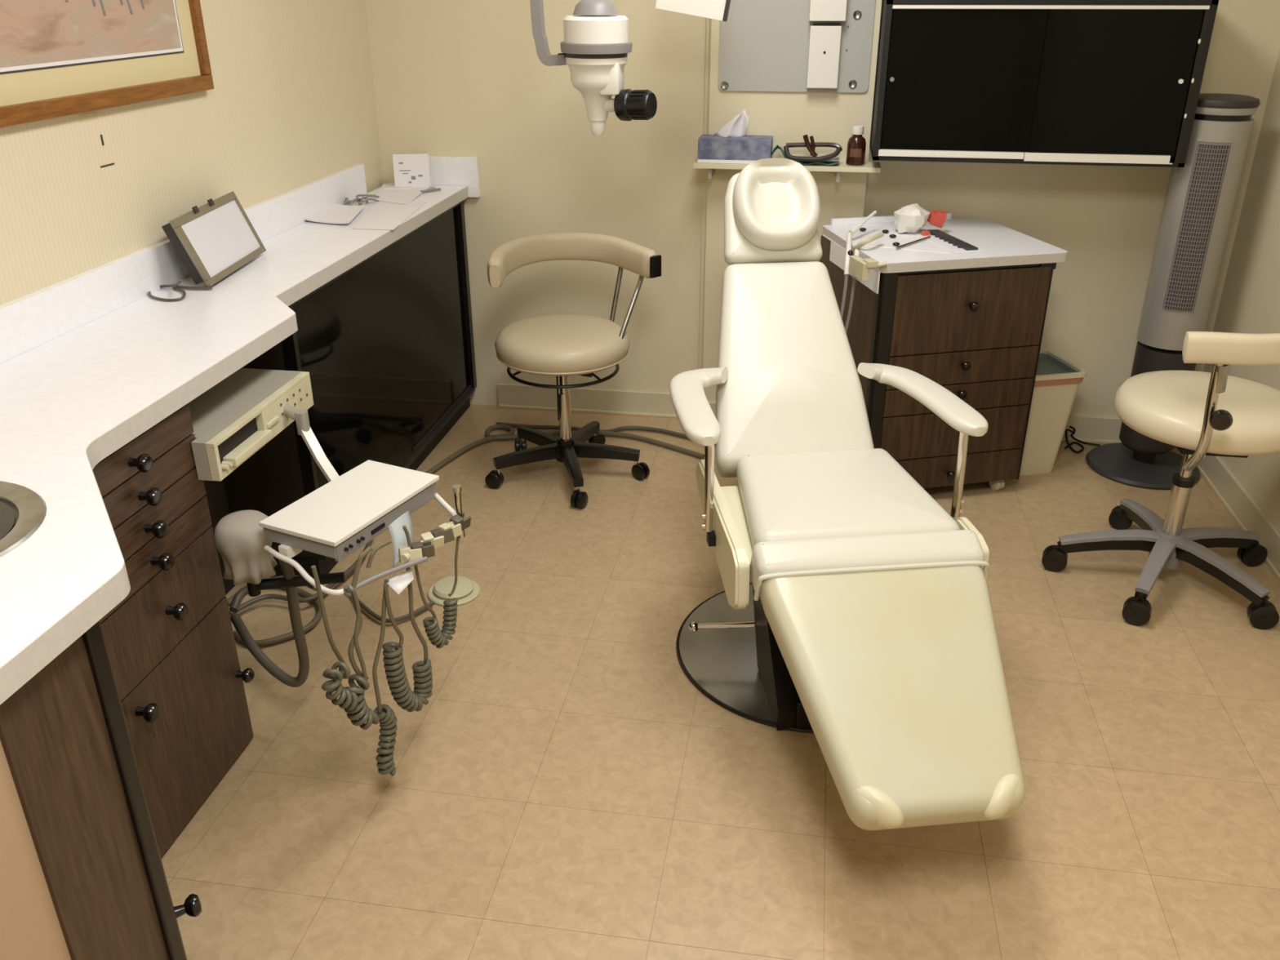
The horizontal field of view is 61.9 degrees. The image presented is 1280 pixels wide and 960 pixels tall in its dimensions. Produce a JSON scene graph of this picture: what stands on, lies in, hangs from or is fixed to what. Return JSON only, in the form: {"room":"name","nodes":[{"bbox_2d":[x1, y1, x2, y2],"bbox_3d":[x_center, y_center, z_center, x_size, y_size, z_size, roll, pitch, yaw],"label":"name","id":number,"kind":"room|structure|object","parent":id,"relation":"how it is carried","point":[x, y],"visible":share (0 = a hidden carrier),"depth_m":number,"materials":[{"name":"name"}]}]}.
{"room":"dental clinic","nodes":[
{"label":"dental clinic","id":0,"kind":"room"},
{"bbox_2d":[0,0,383,305],"bbox_3d":[-1.429,-0.333,1.404,0.100,2.500,5.320,4,26,9],"label":"wall","id":1,"kind":"structure","parent":0,"point":[291,105],"depth_m":2.78,"materials":[{"name":"paint"}]},
{"bbox_2d":[79,111,97,121],"bbox_3d":[-1.207,-0.794,2.333,0.002,0.014,0.060,4,26,9],"label":"wall patch","id":2,"kind":"structure","parent":1,"relation":"attached to","point":[91,116],"depth_m":2.33,"materials":[{"name":"beige"}]},
{"bbox_2d":[100,134,104,145],"bbox_3d":[-1.202,-0.759,2.383,0.002,0.023,0.006,4,26,9],"label":"wall slot","id":3,"kind":"object","parent":1,"relation":"attached to","point":[101,135],"visible":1,"depth_m":2.38,"materials":[{"name":"grey"}]},
{"bbox_2d":[0,0,213,128],"bbox_3d":[-1.208,-1.117,2.087,0.024,0.767,1.152,4,26,9],"label":"framed picture","id":4,"kind":"object","parent":1,"relation":"attached to","point":[59,58],"visible":1,"depth_m":2.32,"materials":[{"name":"brown wood"}]},
{"bbox_2d":[0,0,183,74],"bbox_3d":[-1.207,-1.125,2.111,0.002,0.574,0.922,4,26,9],"label":"print","id":5,"kind":"object","parent":4,"relation":"attached to","point":[37,37],"depth_m":2.29,"materials":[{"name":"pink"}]},
{"bbox_2d":[100,162,114,168],"bbox_3d":[-1.202,-0.710,2.406,0.002,0.004,0.050,4,26,9],"label":"wall slot","id":6,"kind":"object","parent":1,"relation":"attached to","point":[110,164],"depth_m":2.40,"materials":[{"name":"grey metal"}]},
{"bbox_2d":[0,164,367,364],"bbox_3d":[-1.226,-0.369,2.325,0.022,0.140,3.160,4,26,9],"label":"backsplash","id":7,"kind":"structure","parent":1,"relation":"attached to","point":[28,322],"depth_m":2.45,"materials":[{"name":"white laminate"}]},
{"bbox_2d":[160,404,1279,959],"bbox_3d":[0.084,0.954,1.737,3.160,0.120,5.520,4,26,9],"label":"floor","id":8,"kind":"structure","parent":0,"point":[562,788],"depth_m":2.28,"materials":[{"name":"beige tile"}]},
{"bbox_2d":[0,740,71,959],"bbox_3d":[-0.772,0.694,1.195,0.016,0.817,0.395,4,26,9],"label":"end panel","id":9,"kind":"object","parent":8,"relation":"on","point":[30,929],"visible":1,"depth_m":1.27,"materials":[{"name":"beige"}]},
{"bbox_2d":[0,620,201,959],"bbox_3d":[-0.988,0.488,1.633,0.633,0.818,0.490,4,26,9],"label":"base cabinet","id":10,"kind":"object","parent":8,"relation":"on","point":[64,737],"visible":0.75,"depth_m":1.38,"materials":[{"name":"brown wood"}]},
{"bbox_2d":[93,404,254,857],"bbox_3d":[-1.069,0.280,2.074,0.433,0.817,0.372,4,26,9],"label":"base cabinet","id":11,"kind":"object","parent":8,"relation":"on","point":[171,645],"visible":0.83,"depth_m":2.04,"materials":[{"name":"brown wood"}]},
{"bbox_2d":[203,479,235,594],"bbox_3d":[-1.192,0.049,2.564,0.015,0.817,0.654,4,26,9],"label":"board","id":12,"kind":"object","parent":8,"relation":"on","point":[215,494],"visible":0.02,"depth_m":2.88,"materials":[{"name":"black"}]},
{"bbox_2d":[226,586,321,646],"bbox_3d":[-0.977,0.347,2.857,0.239,0.015,0.316,-12,28,-23],"label":"hose","id":13,"kind":"object","parent":8,"relation":"on","point":[317,618],"visible":0.44,"depth_m":2.77,"materials":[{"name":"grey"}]},
{"bbox_2d":[229,539,373,615],"bbox_3d":[-0.886,0.270,2.982,0.142,0.013,0.528,15,29,29],"label":"hose","id":14,"kind":"object","parent":8,"relation":"on","point":[348,571],"visible":0.67,"depth_m":2.88,"materials":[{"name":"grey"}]},
{"bbox_2d":[223,200,476,577],"bbox_3d":[-0.893,-0.377,3.463,0.281,0.817,1.405,4,26,9],"label":"panel","id":15,"kind":"object","parent":8,"relation":"on","point":[385,345],"visible":0.65,"depth_m":3.23,"materials":[{"name":"black"}]},
{"bbox_2d":[0,155,479,704],"bbox_3d":[-0.856,-0.389,2.365,0.738,0.140,3.369,4,26,9],"label":"countertop","id":16,"kind":"structure","parent":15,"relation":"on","point":[90,362],"depth_m":2.12,"materials":[{"name":"laminate"}]},
{"bbox_2d":[0,480,46,556],"bbox_3d":[-1.003,0.138,1.481,0.350,0.144,0.350,4,26,9],"label":"sink","id":17,"kind":"object","parent":16,"relation":"in","point":[23,510],"visible":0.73,"depth_m":1.51,"materials":[{"name":"metal"}]},
{"bbox_2d":[147,191,266,301],"bbox_3d":[-1.087,-0.598,2.671,0.143,0.177,0.474,4,26,9],"label":"x-ray viewer","id":18,"kind":"object","parent":16,"relation":"on","point":[213,240],"visible":1,"depth_m":2.67,"materials":[{"name":"grey plastic"}]},
{"bbox_2d":[186,368,313,480],"bbox_3d":[-0.909,-0.167,2.252,0.277,0.163,0.418,4,26,9],"label":"control unit","id":19,"kind":"object","parent":16,"relation":"attached to","point":[236,417],"visible":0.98,"depth_m":2.23,"materials":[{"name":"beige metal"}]},
{"bbox_2d":[228,404,471,775],"bbox_3d":[-0.624,0.183,2.292,0.399,0.659,0.708,-18,30,-33],"label":"dental delivery unit","id":20,"kind":"object","parent":19,"relation":"attached to","point":[335,520],"visible":0.99,"depth_m":2.12,"materials":[{"name":"white plastic"}]},
{"bbox_2d":[246,572,345,596],"bbox_3d":[-0.705,0.163,2.166,0.192,0.140,0.024,-4,26,-9],"label":"support","id":21,"kind":"object","parent":20,"relation":"attached to","point":[254,590],"visible":0.6,"depth_m":2.18,"materials":[{"name":"black metal"}]},
{"bbox_2d":[213,510,277,585],"bbox_3d":[-0.788,0.132,2.135,0.109,0.129,0.116,4,26,9],"label":"cover","id":22,"kind":"object","parent":21,"relation":"on","point":[240,540],"visible":0.91,"depth_m":2.10,"materials":[{"name":"beige plastic"}]},
{"bbox_2d":[258,459,439,546],"bbox_3d":[-0.576,0.040,2.142,0.187,0.010,0.326,12,28,24],"label":"tray","id":23,"kind":"object","parent":20,"relation":"on","point":[354,503],"depth_m":2.11,"materials":[{"name":"white plastic"}]},
{"bbox_2d":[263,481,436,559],"bbox_3d":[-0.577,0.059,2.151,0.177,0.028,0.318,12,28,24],"label":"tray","id":24,"kind":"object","parent":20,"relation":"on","point":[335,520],"depth_m":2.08,"materials":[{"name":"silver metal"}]},
{"bbox_2d":[303,203,364,223],"bbox_3d":[-0.947,-0.844,3.377,0.175,0.011,0.278,4,26,9],"label":"booklet","id":25,"kind":"object","parent":16,"relation":"on","point":[335,213],"visible":1,"depth_m":3.36,"materials":[{"name":"white paper"}]},
{"bbox_2d":[343,194,379,205],"bbox_3d":[-0.940,-0.946,3.590,0.152,0.018,0.117,-16,30,-30],"label":"bundle","id":26,"kind":"object","parent":16,"relation":"on","point":[347,201],"visible":0.92,"depth_m":3.56,"materials":[{"name":"grey plastic"}]},
{"bbox_2d":[351,200,426,230],"bbox_3d":[-0.794,-0.861,3.431,0.162,0.001,0.527,-1,25,-1],"label":"paper sheet","id":27,"kind":"object","parent":16,"relation":"on","point":[387,215],"visible":1,"depth_m":3.39,"materials":[{"name":"white paper"}]},
{"bbox_2d":[382,186,413,189],"bbox_3d":[-0.862,-1.042,3.809,0.100,0.008,0.050,-1,25,-2],"label":"notepad","id":28,"kind":"object","parent":16,"relation":"on","point":[385,187],"visible":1,"depth_m":3.79,"materials":[{"name":"white paper"}]},
{"bbox_2d":[373,183,431,204],"bbox_3d":[-0.855,-0.997,3.715,0.184,0.001,0.381,1,25,3],"label":"paper sheet","id":29,"kind":"object","parent":16,"relation":"on","point":[395,196],"visible":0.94,"depth_m":3.69,"materials":[{"name":"white paper"}]},
{"bbox_2d":[392,153,435,189],"bbox_3d":[-0.812,-1.096,3.796,0.149,0.116,0.091,4,26,9],"label":"card stand","id":30,"kind":"object","parent":16,"relation":"on","point":[409,170],"visible":1,"depth_m":3.81,"materials":[{"name":"white paper"}]},
{"bbox_2d":[420,187,440,193],"bbox_3d":[-0.737,-1.020,3.760,0.078,0.010,0.010,-20,32,-36],"label":"pen","id":31,"kind":"object","parent":16,"relation":"on","point":[439,188],"visible":1,"depth_m":3.75,"materials":[{"name":"grey plastic"}]},
{"bbox_2d":[358,599,435,622],"bbox_3d":[-0.695,0.342,2.864,0.261,0.012,0.123,7,26,14],"label":"hose","id":32,"kind":"object","parent":8,"relation":"on","point":[431,603],"visible":0.62,"depth_m":2.83,"materials":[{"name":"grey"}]},
{"bbox_2d":[427,576,479,606],"bbox_3d":[-0.515,0.300,2.949,0.144,0.031,0.144,4,26,9],"label":"foot pedal","id":33,"kind":"object","parent":8,"relation":"on","point":[467,590],"visible":0.93,"depth_m":2.92,"materials":[{"name":"beige plastic"}]},
{"bbox_2d":[425,424,704,474],"bbox_3d":[-0.281,-0.134,3.873,0.975,0.017,0.406,-4,26,-8],"label":"tubing","id":34,"kind":"object","parent":8,"relation":"on","point":[506,436],"visible":0.84,"depth_m":3.90,"materials":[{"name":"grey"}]},
{"bbox_2d":[484,231,661,508],"bbox_3d":[-0.267,-0.382,3.505,0.526,0.787,0.528,23,33,39],"label":"stool","id":35,"kind":"object","parent":8,"relation":"on","point":[562,346],"visible":1,"depth_m":3.43,"materials":[{"name":"beige leather"}]},
{"bbox_2d":[496,422,715,445],"bbox_3d":[-0.123,-0.188,3.988,0.845,0.015,0.096,5,26,12],"label":"tubing","id":36,"kind":"object","parent":8,"relation":"on","point":[513,425],"visible":0.68,"depth_m":3.99,"materials":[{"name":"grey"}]},
{"bbox_2d":[669,157,1025,830],"bbox_3d":[0.431,-0.042,2.411,0.677,1.104,1.626,-3,25,-6],"label":"dental chair","id":37,"kind":"object","parent":8,"relation":"on","point":[864,624],"visible":1,"depth_m":2.27,"materials":[{"name":"beige leather"}]},
{"bbox_2d":[733,157,820,249],"bbox_3d":[0.365,-0.736,2.842,0.232,0.219,0.193,-3,25,-6],"label":"pillow","id":38,"kind":"object","parent":37,"relation":"on","point":[776,205],"depth_m":2.83,"materials":[{"name":"beige leather"}]},
{"bbox_2d":[819,212,1067,490],"bbox_3d":[0.927,-0.402,3.500,0.604,0.822,0.533,-6,26,-12],"label":"base cabinet","id":39,"kind":"object","parent":8,"relation":"on","point":[971,324],"visible":0.72,"depth_m":3.26,"materials":[{"name":"laminate"}]},
{"bbox_2d":[840,210,886,333],"bbox_3d":[0.654,-0.430,3.342,0.163,0.731,0.479,4,26,9],"label":"holder","id":40,"kind":"object","parent":39,"relation":"attached to","point":[859,268],"visible":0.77,"depth_m":3.18,"materials":[{"name":"beige plastic"}]},
{"bbox_2d":[865,229,950,253],"bbox_3d":[0.815,-0.754,3.317,0.260,0.013,0.324,4,26,9],"label":"paper","id":41,"kind":"object","parent":39,"relation":"on","point":[902,238],"depth_m":3.29,"materials":[{"name":"white paper"}]},
{"bbox_2d":[895,235,930,248],"bbox_3d":[0.836,-0.727,3.260,0.008,0.008,0.205,21,32,37],"label":"probe","id":42,"kind":"object","parent":41,"relation":"on","point":[928,237],"visible":1,"depth_m":3.25,"materials":[{"name":"silver metal"}]},
{"bbox_2d":[893,203,946,233],"bbox_3d":[0.887,-0.826,3.378,0.167,0.092,0.098,4,26,9],"label":"goods","id":43,"kind":"object","parent":41,"relation":"on","point":[909,219],"visible":1,"depth_m":3.36,"materials":[{"name":"white ceramic"}]},
{"bbox_2d":[914,229,984,253],"bbox_3d":[0.943,-0.744,3.292,0.095,0.016,0.312,-5,26,-11],"label":"packet","id":44,"kind":"object","parent":41,"relation":"on","point":[954,245],"depth_m":3.26,"materials":[{"name":"white paper"}]},
{"bbox_2d":[1019,348,1087,475],"bbox_3d":[1.336,-0.226,3.651,0.214,0.372,0.258,-5,26,-10],"label":"waste bin","id":45,"kind":"object","parent":8,"relation":"on","point":[1058,380],"visible":0.55,"depth_m":3.55,"materials":[{"name":"beige plastic"}]},
{"bbox_2d":[1064,426,1100,453],"bbox_3d":[1.585,-0.158,3.804,0.140,0.109,0.108,4,26,9],"label":"power cord","id":46,"kind":"object","parent":8,"relation":"on","point":[1068,445],"visible":1,"depth_m":3.84,"materials":[{"name":"black plastic"}]},
{"bbox_2d":[1041,331,1279,629],"bbox_3d":[1.453,-0.073,2.820,0.606,0.806,0.632,17,30,32],"label":"stool","id":47,"kind":"object","parent":8,"relation":"on","point":[1215,413],"visible":1,"depth_m":2.78,"materials":[{"name":"beige leather"}]},
{"bbox_2d":[1182,331,1279,365],"bbox_3d":[1.438,-0.308,2.461,0.374,0.074,0.097,-4,26,-8],"label":"backrest","id":48,"kind":"object","parent":47,"relation":"on","point":[1216,348],"depth_m":2.42,"materials":[{"name":"beige leather"}]},
{"bbox_2d":[1085,93,1260,489],"bbox_3d":[1.738,-0.594,3.438,0.364,1.219,0.364,10,27,21],"label":"tower fan","id":49,"kind":"object","parent":8,"relation":"on","point":[1200,199],"visible":0.93,"depth_m":3.32,"materials":[{"name":"grey plastic"}]},
{"bbox_2d":[1160,138,1233,313],"bbox_3d":[1.702,-0.769,3.265,0.097,0.523,0.018,10,27,21],"label":"grille","id":50,"kind":"object","parent":49,"relation":"attached to","point":[1206,173],"depth_m":3.26,"materials":[{"name":"silver metal"}]},
{"bbox_2d":[698,0,881,401],"bbox_3d":[0.492,-1.339,3.522,0.557,2.500,0.068,4,26,9],"label":"wall","id":51,"kind":"structure","parent":0,"point":[788,117],"depth_m":3.58,"materials":[{"name":"beige paint"}]},
{"bbox_2d":[708,401,715,417],"bbox_3d":[0.498,-0.233,3.995,0.537,0.095,0.020,4,26,9],"label":"baseboard","id":52,"kind":"structure","parent":51,"relation":"attached to","point":[713,404],"depth_m":4.01,"materials":[{"name":"beige paint"}]},
{"bbox_2d":[693,158,880,182],"bbox_3d":[0.488,-1.032,3.557,0.610,0.051,0.125,4,26,9],"label":"wall shelf","id":53,"kind":"object","parent":51,"relation":"attached to","point":[868,166],"visible":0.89,"depth_m":3.49,"materials":[{"name":"beige plastic"}]},
{"bbox_2d":[697,109,773,164],"bbox_3d":[0.318,-1.142,3.538,0.240,0.165,0.111,4,26,9],"label":"tissue box","id":54,"kind":"object","parent":53,"relation":"on","point":[731,144],"visible":0.98,"depth_m":3.51,"materials":[{"name":"blue cardboard"}]},
{"bbox_2d":[770,144,839,165],"bbox_3d":[0.544,-1.077,3.512,0.222,0.062,0.091,4,26,9],"label":"cloth","id":55,"kind":"object","parent":53,"relation":"on","point":[777,146],"visible":0.6,"depth_m":3.49,"materials":[{"name":"green"}]},
{"bbox_2d":[783,134,842,161],"bbox_3d":[0.565,-1.085,3.485,0.192,0.078,0.084,4,26,9],"label":"glasses","id":56,"kind":"object","parent":55,"relation":"on","point":[811,146],"visible":0.95,"depth_m":3.49,"materials":[{"name":"grey plastic"}]},
{"bbox_2d":[785,155,839,161],"bbox_3d":[0.566,-1.057,3.509,0.175,0.006,0.065,4,26,9],"label":"tray","id":57,"kind":"object","parent":53,"relation":"on","point":[799,158],"depth_m":3.47,"materials":[{"name":"grey plastic"}]},
{"bbox_2d":[845,125,866,165],"bbox_3d":[0.707,-1.092,3.480,0.060,0.121,0.060,4,26,9],"label":"medicine bottle","id":58,"kind":"object","parent":53,"relation":"on","point":[856,144],"visible":1,"depth_m":3.46,"materials":[{"name":"brown glass"}]},
{"bbox_2d":[718,0,875,93],"bbox_3d":[0.499,-1.556,3.371,0.487,0.620,0.015,4,26,9],"label":"wall plate","id":59,"kind":"object","parent":51,"relation":"attached to","point":[764,44],"visible":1,"depth_m":3.45,"materials":[{"name":"grey metal"}]},
{"bbox_2d":[806,23,841,88],"bbox_3d":[0.591,-1.361,3.425,0.098,0.192,0.036,4,26,9],"label":"wall box","id":60,"kind":"object","parent":59,"relation":"attached to","point":[824,43],"visible":1,"depth_m":3.41,"materials":[{"name":"white plastic"}]},
{"bbox_2d":[808,0,847,21],"bbox_3d":[0.593,-1.543,3.333,0.114,0.200,0.045,4,26,9],"label":"wall box","id":61,"kind":"object","parent":59,"relation":"attached to","point":[820,10],"visible":1,"depth_m":3.34,"materials":[{"name":"white plastic"}]},
{"bbox_2d":[364,0,1279,417],"bbox_3d":[0.522,-1.373,3.594,3.160,2.500,0.100,4,26,9],"label":"wall","id":62,"kind":"structure","parent":0,"point":[451,77],"depth_m":3.73,"materials":[{"name":"beige paint"}]},
{"bbox_2d":[428,155,479,197],"bbox_3d":[-0.682,-1.101,3.872,0.198,0.140,0.024,4,26,9],"label":"backsplash","id":63,"kind":"structure","parent":62,"relation":"attached to","point":[443,170],"depth_m":3.86,"materials":[{"name":"white laminate"}]},
{"bbox_2d":[497,383,677,417],"bbox_3d":[-0.169,-0.307,4.157,0.794,0.095,0.020,4,26,9],"label":"baseboard","id":64,"kind":"structure","parent":62,"relation":"attached to","point":[509,396],"depth_m":4.16,"materials":[{"name":"beige paint"}]},
{"bbox_2d":[870,0,1218,167],"bbox_3d":[1.204,-1.254,3.295,0.916,0.493,0.310,4,26,9],"label":"upper cabinet","id":65,"kind":"object","parent":62,"relation":"attached to","point":[1091,82],"visible":1,"depth_m":3.17,"materials":[{"name":"black"}]},
{"bbox_2d":[1062,415,1121,443],"bbox_3d":[1.374,-0.202,3.925,1.218,0.095,0.020,4,26,9],"label":"baseboard","id":66,"kind":"structure","parent":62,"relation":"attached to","point":[1088,428],"depth_m":3.88,"materials":[{"name":"beige paint"}]},
{"bbox_2d":[1203,48,1279,533],"bbox_3d":[1.591,-0.127,0.950,0.100,2.500,5.320,4,26,9],"label":"wall","id":67,"kind":"structure","parent":0,"point":[1250,300],"depth_m":3.32,"materials":[{"name":"beige paint"}]},
{"bbox_2d":[1196,455,1279,581],"bbox_3d":[1.680,0.579,2.270,0.020,0.095,3.508,4,26,9],"label":"baseboard","id":68,"kind":"structure","parent":67,"relation":"attached to","point":[1242,508],"depth_m":3.31,"materials":[{"name":"beige paint"}]},
{"bbox_3d":[0.078,-1.405,0.622,3.160,0.100,5.520,4,26,9],"label":"ceiling","id":69,"kind":"structure","parent":0,"visible":0},
{"bbox_2d":[529,0,657,136],"bbox_3d":[-0.126,-1.567,2.646,0.352,1.369,0.192,4,26,9],"label":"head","id":70,"kind":"object","parent":69,"relation":"hanging from","point":[596,46],"visible":1,"depth_m":2.81},
{"bbox_2d":[655,0,730,21],"bbox_3d":[0.165,-1.796,2.820,0.244,1.072,0.040,4,26,9],"label":"panel","id":71,"kind":"object","parent":69,"relation":"hanging from","point":[718,10],"visible":1,"depth_m":3.02,"materials":[{"name":"white plastic"}]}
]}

